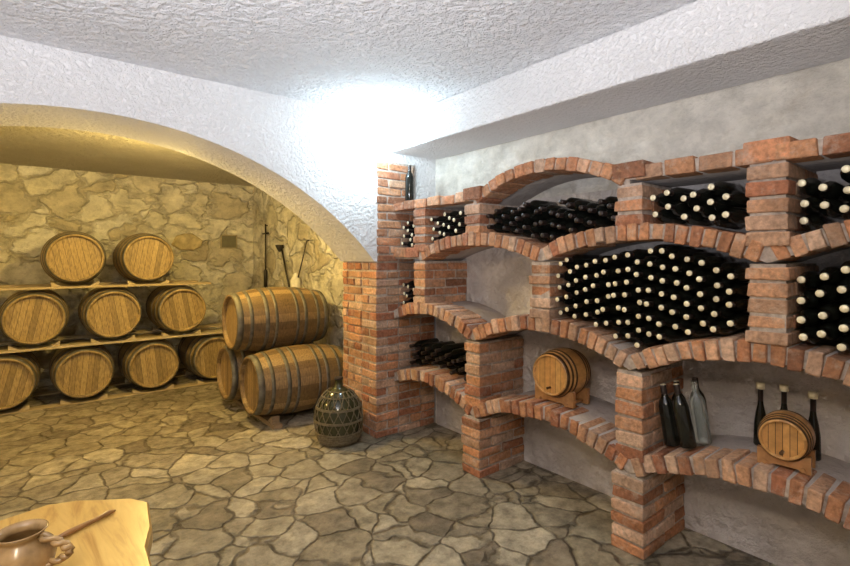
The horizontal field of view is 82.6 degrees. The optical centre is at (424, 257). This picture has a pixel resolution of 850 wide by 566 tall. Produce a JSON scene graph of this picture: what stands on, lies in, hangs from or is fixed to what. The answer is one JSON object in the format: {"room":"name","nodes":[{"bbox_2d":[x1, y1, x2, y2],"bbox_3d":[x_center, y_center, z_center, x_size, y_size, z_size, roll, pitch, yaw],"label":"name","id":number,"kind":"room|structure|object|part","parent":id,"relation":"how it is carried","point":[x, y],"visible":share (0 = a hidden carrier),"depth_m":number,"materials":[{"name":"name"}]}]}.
{"room":"wine cellar","nodes":[
{"label":"wine cellar","id":0,"kind":"room"},
{"bbox_2d":[0,163,252,386],"bbox_3d":[-4.759,0.220,5.541,5.900,2.560,0.200,0,0,-39],"label":"wall","id":1,"kind":"structure","parent":0,"point":[38,204],"depth_m":6.11,"materials":[{"name":"stone"}]},
{"bbox_2d":[171,233,202,250],"bbox_3d":[-3.240,-0.220,6.604,0.395,0.239,0.039,0,0,-39],"label":"stone","id":2,"kind":"object","parent":1,"relation":"attached to","point":[189,241],"depth_m":6.59,"materials":[{"name":"beige stone"}]},
{"bbox_2d":[220,234,236,248],"bbox_3d":[-2.818,-0.235,6.956,0.230,0.200,0.018,0,0,-39],"label":"air vent","id":3,"kind":"object","parent":1,"relation":"in","point":[226,241],"visible":1,"depth_m":6.95,"materials":[{"name":"brown metal"}]},
{"bbox_2d":[0,126,253,186],"bbox_3d":[-3.685,-1.160,4.319,6.450,0.200,3.450,0,0,-39],"label":"ceiling","id":4,"kind":"structure","parent":0,"point":[59,148],"depth_m":5.05,"materials":[{"name":"white paint"}]},
{"bbox_2d":[0,35,434,261],"bbox_3d":[-2.358,0.140,2.807,6.230,2.720,0.570,0,0,-39],"label":"wall","id":5,"kind":"structure","parent":0,"point":[319,162],"depth_m":3.37,"materials":[{"name":"white paint"}]},
{"bbox_2d":[253,186,343,349],"bbox_3d":[-1.418,0.220,6.008,0.300,2.560,3.250,0,0,-39],"label":"wall","id":6,"kind":"structure","parent":0,"point":[321,269],"depth_m":6.05,"materials":[{"name":"stone"}]},
{"bbox_2d":[262,224,268,286],"bbox_3d":[-2.209,-0.010,6.712,0.055,0.920,0.200,0,0,-39],"label":"pump","id":7,"kind":"object","parent":6,"relation":"attached to","point":[265,233],"visible":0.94,"depth_m":6.70,"materials":[{"name":"metal"}]},
{"bbox_2d":[275,245,289,286],"bbox_3d":[-1.783,0.143,6.138,0.116,0.626,0.391,0,0,-39],"label":"wine thief","id":8,"kind":"object","parent":6,"relation":"attached to","point":[279,247],"visible":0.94,"depth_m":6.20,"materials":[{"name":"metal"}]},
{"bbox_2d":[290,240,308,287],"bbox_3d":[-1.499,0.102,5.761,0.120,0.637,0.293,0,0,-43],"label":"flask","id":9,"kind":"object","parent":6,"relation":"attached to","point":[295,281],"visible":0.73,"depth_m":5.78,"materials":[{"name":"ceramic"}]},
{"bbox_2d":[0,0,696,119],"bbox_3d":[-0.318,-1.245,0.117,6.450,0.150,6.180,0,0,-39],"label":"ceiling","id":10,"kind":"structure","parent":0,"point":[398,57],"depth_m":2.56,"materials":[{"name":"white paint"}]},
{"bbox_2d":[368,106,380,124],"bbox_3d":[-0.393,-1.105,3.785,0.100,0.130,0.100,0,0,-39],"label":"ceiling lamp","id":11,"kind":"object","parent":10,"relation":"attached to","point":[374,119],"depth_m":3.76,"materials":[{"name":"white"}]},
{"bbox_2d":[391,0,849,159],"bbox_3d":[1.770,-1.030,1.917,0.500,0.280,5.980,0,0,-39],"label":"ceiling beam","id":12,"kind":"structure","parent":10,"relation":"attached to","point":[699,47],"depth_m":2.48,"materials":[{"name":"white paint"}]},
{"bbox_2d":[0,368,776,565],"bbox_3d":[-1.575,1.575,1.686,6.450,0.150,10.200,0,0,-39],"label":"floor","id":13,"kind":"structure","parent":0,"point":[220,486],"depth_m":3.08,"materials":[{"name":"beige stone"}]},
{"bbox_2d":[0,499,152,565],"bbox_3d":[-1.022,1.116,0.982,0.912,0.768,0.990,0,0,-39],"label":"table","id":14,"kind":"object","parent":13,"relation":"on","point":[124,537],"depth_m":1.34,"materials":[{"name":"brown wood"}]},
{"bbox_2d":[0,519,74,565],"bbox_3d":[-0.929,0.693,1.138,0.168,0.111,0.148,0,0,-39],"label":"ceramic jug","id":15,"kind":"object","parent":14,"relation":"on","point":[23,543],"visible":1,"depth_m":1.12,"materials":[{"name":"brown ceramic"}]},
{"bbox_3d":[-0.944,0.740,1.346,0.016,0.016,0.170,0,0,22],"label":"wooden corkscrew handle","id":16,"kind":"part","parent":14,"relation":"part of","materials":[{"name":"brown wood"}]},
{"bbox_2d":[0,279,222,415],"bbox_3d":[-3.759,0.875,5.292,3.350,1.251,0.760,0,0,-39],"label":"rack","id":17,"kind":"object","parent":13,"relation":"on","point":[53,285],"visible":0.64,"depth_m":5.28,"materials":[{"name":"brown wood"}]},
{"bbox_2d":[0,345,40,410],"bbox_3d":[-4.277,1.199,4.923,0.576,0.576,0.860,0,0,-39],"label":"wine barrel","id":18,"kind":"object","parent":17,"relation":"on","point":[20,372],"visible":0.9,"depth_m":4.68,"materials":[{"name":"brown wood"}]},
{"bbox_2d":[0,289,68,344],"bbox_3d":[-4.081,0.599,5.061,0.576,0.576,0.860,0,0,-39],"label":"wine barrel","id":19,"kind":"object","parent":17,"relation":"on","point":[27,317],"visible":0.92,"depth_m":4.75,"materials":[{"name":"brown wood"}]},
{"bbox_2d":[40,231,105,284],"bbox_3d":[-3.838,-0.001,5.287,0.576,0.576,0.860,0,0,-39],"label":"wine barrel","id":20,"kind":"object","parent":17,"relation":"on","point":[70,257],"visible":1,"depth_m":4.97,"materials":[{"name":"brown wood"}]},
{"bbox_2d":[49,339,113,397],"bbox_3d":[-3.778,1.199,5.331,0.576,0.576,0.860,0,0,-39],"label":"wine barrel","id":21,"kind":"object","parent":17,"relation":"on","point":[82,371],"visible":0.89,"depth_m":5.03,"materials":[{"name":"brown wood"}]},
{"bbox_2d":[78,287,141,337],"bbox_3d":[-3.559,0.599,5.466,0.575,0.575,0.860,0,0,-39],"label":"wine barrel","id":22,"kind":"object","parent":17,"relation":"on","point":[104,312],"visible":0.96,"depth_m":5.15,"materials":[{"name":"brown wood"}]},
{"bbox_2d":[113,233,173,282],"bbox_3d":[-3.317,-0.001,5.692,0.575,0.575,0.860,0,0,-39],"label":"wine barrel","id":23,"kind":"object","parent":17,"relation":"on","point":[141,257],"visible":1,"depth_m":5.38,"materials":[{"name":"brown wood"}]},
{"bbox_2d":[118,333,178,387],"bbox_3d":[-3.279,1.199,5.724,0.576,0.576,0.860,0,0,-39],"label":"wine barrel","id":24,"kind":"object","parent":17,"relation":"on","point":[147,363],"visible":0.85,"depth_m":5.42,"materials":[{"name":"brown wood"}]},
{"bbox_2d":[146,285,205,331],"bbox_3d":[-3.044,0.599,5.895,0.575,0.575,0.860,0,0,-39],"label":"wine barrel","id":25,"kind":"object","parent":17,"relation":"on","point":[172,308],"visible":0.94,"depth_m":5.59,"materials":[{"name":"brown wood"}]},
{"bbox_2d":[178,328,225,378],"bbox_3d":[-2.771,1.199,6.146,0.576,0.576,0.860,0,0,-39],"label":"wine barrel","id":26,"kind":"object","parent":17,"relation":"on","point":[198,354],"visible":0.66,"depth_m":5.81,"materials":[{"name":"brown wood"}]},
{"bbox_2d":[233,400,281,429],"bbox_3d":[-1.426,1.453,4.874,0.653,0.097,1.154,0,0,-39],"label":"stand","id":27,"kind":"object","parent":13,"relation":"on","point":[273,422],"visible":0.13,"depth_m":4.31,"materials":[{"name":"brown wood"}]},
{"bbox_2d":[216,342,313,399],"bbox_3d":[-1.650,1.145,5.098,0.900,0.622,0.622,0,0,-39],"label":"barrel","id":28,"kind":"object","parent":27,"relation":"on","point":[229,361],"visible":0.17,"depth_m":4.78,"materials":[{"name":"wood"}]},
{"bbox_2d":[239,344,343,414],"bbox_3d":[-1.232,1.145,4.625,0.900,0.622,0.622,0,0,-39],"label":"barrel","id":29,"kind":"object","parent":27,"relation":"on","point":[284,379],"visible":0.93,"depth_m":4.38,"materials":[{"name":"wood"}]},
{"bbox_2d":[222,287,328,350],"bbox_3d":[-1.484,0.600,4.827,0.910,0.622,0.625,0,0,-39],"label":"barrel","id":30,"kind":"object","parent":29,"relation":"on","point":[267,318],"visible":0.97,"depth_m":4.60,"materials":[{"name":"wood"}]},
{"bbox_2d":[313,376,363,446],"bbox_3d":[-0.707,1.237,3.969,0.406,0.522,0.406,0,0,40],"label":"wicker demijohn","id":31,"kind":"object","parent":13,"relation":"on","point":[338,414],"visible":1,"depth_m":3.83,"materials":[{"name":"green glass"}]},
{"bbox_2d":[342,132,849,565],"bbox_3d":[0.710,0.634,3.119,0.651,2.888,3.904,0,0,-39],"label":"wine rack","id":32,"kind":"object","parent":13,"relation":"on","point":[494,293],"visible":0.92,"depth_m":2.58,"materials":[{"name":"brick"}]},
{"bbox_2d":[401,221,414,247],"bbox_3d":[-0.025,-0.204,4.144,0.332,0.263,0.212,0,0,-39],"label":"wine bottles","id":33,"kind":"object","parent":32,"relation":"in","point":[410,229],"visible":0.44,"depth_m":4.09,"materials":[{"name":"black glass"}]},
{"bbox_2d":[402,280,414,303],"bbox_3d":[-0.005,0.297,4.143,0.322,0.237,0.272,0,0,-39],"label":"wine bottles","id":34,"kind":"object","parent":32,"relation":"in","point":[410,284],"visible":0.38,"depth_m":4.12,"materials":[{"name":"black glass"}]},
{"bbox_2d":[405,165,413,200],"bbox_3d":[-0.128,-0.619,3.998,0.073,0.300,0.073,0,0,-39],"label":"wine bottle","id":35,"kind":"object","parent":32,"relation":"in","point":[409,178],"visible":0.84,"depth_m":3.97,"materials":[{"name":"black glass"}]},
{"bbox_2d":[409,338,466,380],"bbox_3d":[0.202,0.818,3.923,0.336,0.237,0.722,0,0,-39],"label":"wine bottles","id":36,"kind":"object","parent":32,"relation":"in","point":[450,354],"visible":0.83,"depth_m":3.91,"materials":[{"name":"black glass"}]},
{"bbox_2d":[430,211,466,240],"bbox_3d":[0.278,-0.236,3.743,0.328,0.260,0.400,0,0,-39],"label":"wine bottles","id":37,"kind":"object","parent":32,"relation":"in","point":[453,223],"visible":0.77,"depth_m":3.71,"materials":[{"name":"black glass"}]},
{"bbox_2d":[486,196,617,242],"bbox_3d":[0.831,-0.230,3.043,0.336,0.291,0.980,0,0,-39],"label":"wine bottles","id":38,"kind":"object","parent":32,"relation":"in","point":[544,221],"visible":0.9,"depth_m":2.96,"materials":[{"name":"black glass"}]},
{"bbox_2d":[533,347,590,408],"bbox_3d":[0.845,0.725,3.009,0.278,0.326,0.296,0,0,-39],"label":"barrel","id":39,"kind":"object","parent":32,"relation":"in","point":[561,375],"visible":0.99,"depth_m":2.93,"materials":[{"name":"brown wood"}]},
{"bbox_2d":[555,244,749,348],"bbox_3d":[1.183,0.201,2.585,0.337,0.549,0.975,0,0,-39],"label":"wine bottles","id":40,"kind":"object","parent":32,"relation":"in","point":[670,292],"visible":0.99,"depth_m":2.46,"materials":[{"name":"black glass"}]},
{"bbox_2d":[659,384,679,446],"bbox_3d":[1.238,0.795,2.453,0.073,0.303,0.101,0,0,-39],"label":"wine bottle","id":41,"kind":"object","parent":32,"relation":"in","point":[669,429],"visible":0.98,"depth_m":2.43,"materials":[{"name":"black glass"}]},
{"bbox_2d":[672,380,685,401],"bbox_3d":[1.328,0.791,2.505,0.078,0.303,0.100,0,0,-39],"label":"wine bottle","id":42,"kind":"object","parent":32,"relation":"in","point":[674,381],"visible":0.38,"depth_m":2.52,"materials":[{"name":"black glass"}]},
{"bbox_2d":[672,383,696,448],"bbox_3d":[1.264,0.769,2.357,0.073,0.303,0.108,0,0,-39],"label":"wine bottle","id":43,"kind":"object","parent":32,"relation":"in","point":[681,410],"visible":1,"depth_m":2.33,"materials":[{"name":"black glass"}]},
{"bbox_2d":[650,181,749,229],"bbox_3d":[1.355,-0.251,2.373,0.334,0.222,0.398,0,0,-39],"label":"wine bottles","id":44,"kind":"object","parent":32,"relation":"in","point":[722,203],"visible":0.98,"depth_m":2.30,"materials":[{"name":"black glass"}]},
{"bbox_2d":[689,380,711,444],"bbox_3d":[1.363,0.763,2.393,0.073,0.303,0.101,0,0,-39],"label":"clear glass bottle","id":45,"kind":"object","parent":32,"relation":"in","point":[698,408],"visible":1,"depth_m":2.37,"materials":[{"name":"clear glass"}]},
{"bbox_2d":[690,377,710,430],"bbox_3d":[1.427,0.774,2.506,0.073,0.303,0.098,0,0,-39],"label":"wine bottle","id":46,"kind":"object","parent":32,"relation":"in","point":[693,378],"visible":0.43,"depth_m":2.50,"materials":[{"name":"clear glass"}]},
{"bbox_2d":[753,382,765,444],"bbox_3d":[1.599,0.742,2.306,0.058,0.295,0.058,0,0,-39],"label":"bottle","id":47,"kind":"object","parent":32,"relation":"on","point":[760,413],"visible":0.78,"depth_m":2.30,"materials":[{"name":"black glass"}]},
{"bbox_2d":[779,384,788,409],"bbox_3d":[1.676,0.741,2.259,0.058,0.295,0.058,0,0,-39],"label":"bottle","id":48,"kind":"object","parent":32,"relation":"on","point":[783,388],"visible":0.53,"depth_m":2.25,"materials":[{"name":"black glass"}]},
{"bbox_2d":[757,410,815,475],"bbox_3d":[1.553,0.777,2.083,0.206,0.226,0.200,0,0,-39],"label":"barrel","id":49,"kind":"object","parent":32,"relation":"in","point":[786,438],"visible":1,"depth_m":2.03,"materials":[{"name":"brown wood"}]},
{"bbox_2d":[808,391,821,460],"bbox_3d":[1.724,0.743,2.150,0.058,0.295,0.058,0,0,-39],"label":"bottle","id":50,"kind":"object","parent":32,"relation":"on","point":[812,395],"visible":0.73,"depth_m":2.13,"materials":[{"name":"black glass"}]},
{"bbox_2d":[796,260,849,353],"bbox_3d":[1.722,0.184,1.899,0.336,0.462,0.404,0,0,-39],"label":"wine bottles","id":51,"kind":"object","parent":32,"relation":"in","point":[822,320],"visible":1,"depth_m":1.92,"materials":[{"name":"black glass"}]},
{"bbox_2d":[797,164,849,230],"bbox_3d":[1.721,-0.238,1.899,0.337,0.263,0.397,0,0,-39],"label":"wine bottles","id":52,"kind":"object","parent":32,"relation":"in","point":[836,194],"visible":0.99,"depth_m":1.94,"materials":[{"name":"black glass"}]},
{"bbox_2d":[435,58,849,422],"bbox_3d":[2.105,0.165,2.058,0.200,2.670,6.180,0,0,-39],"label":"wall","id":53,"kind":"structure","parent":0,"point":[812,102],"depth_m":2.71,"materials":[{"name":"grey paint"}]}
]}

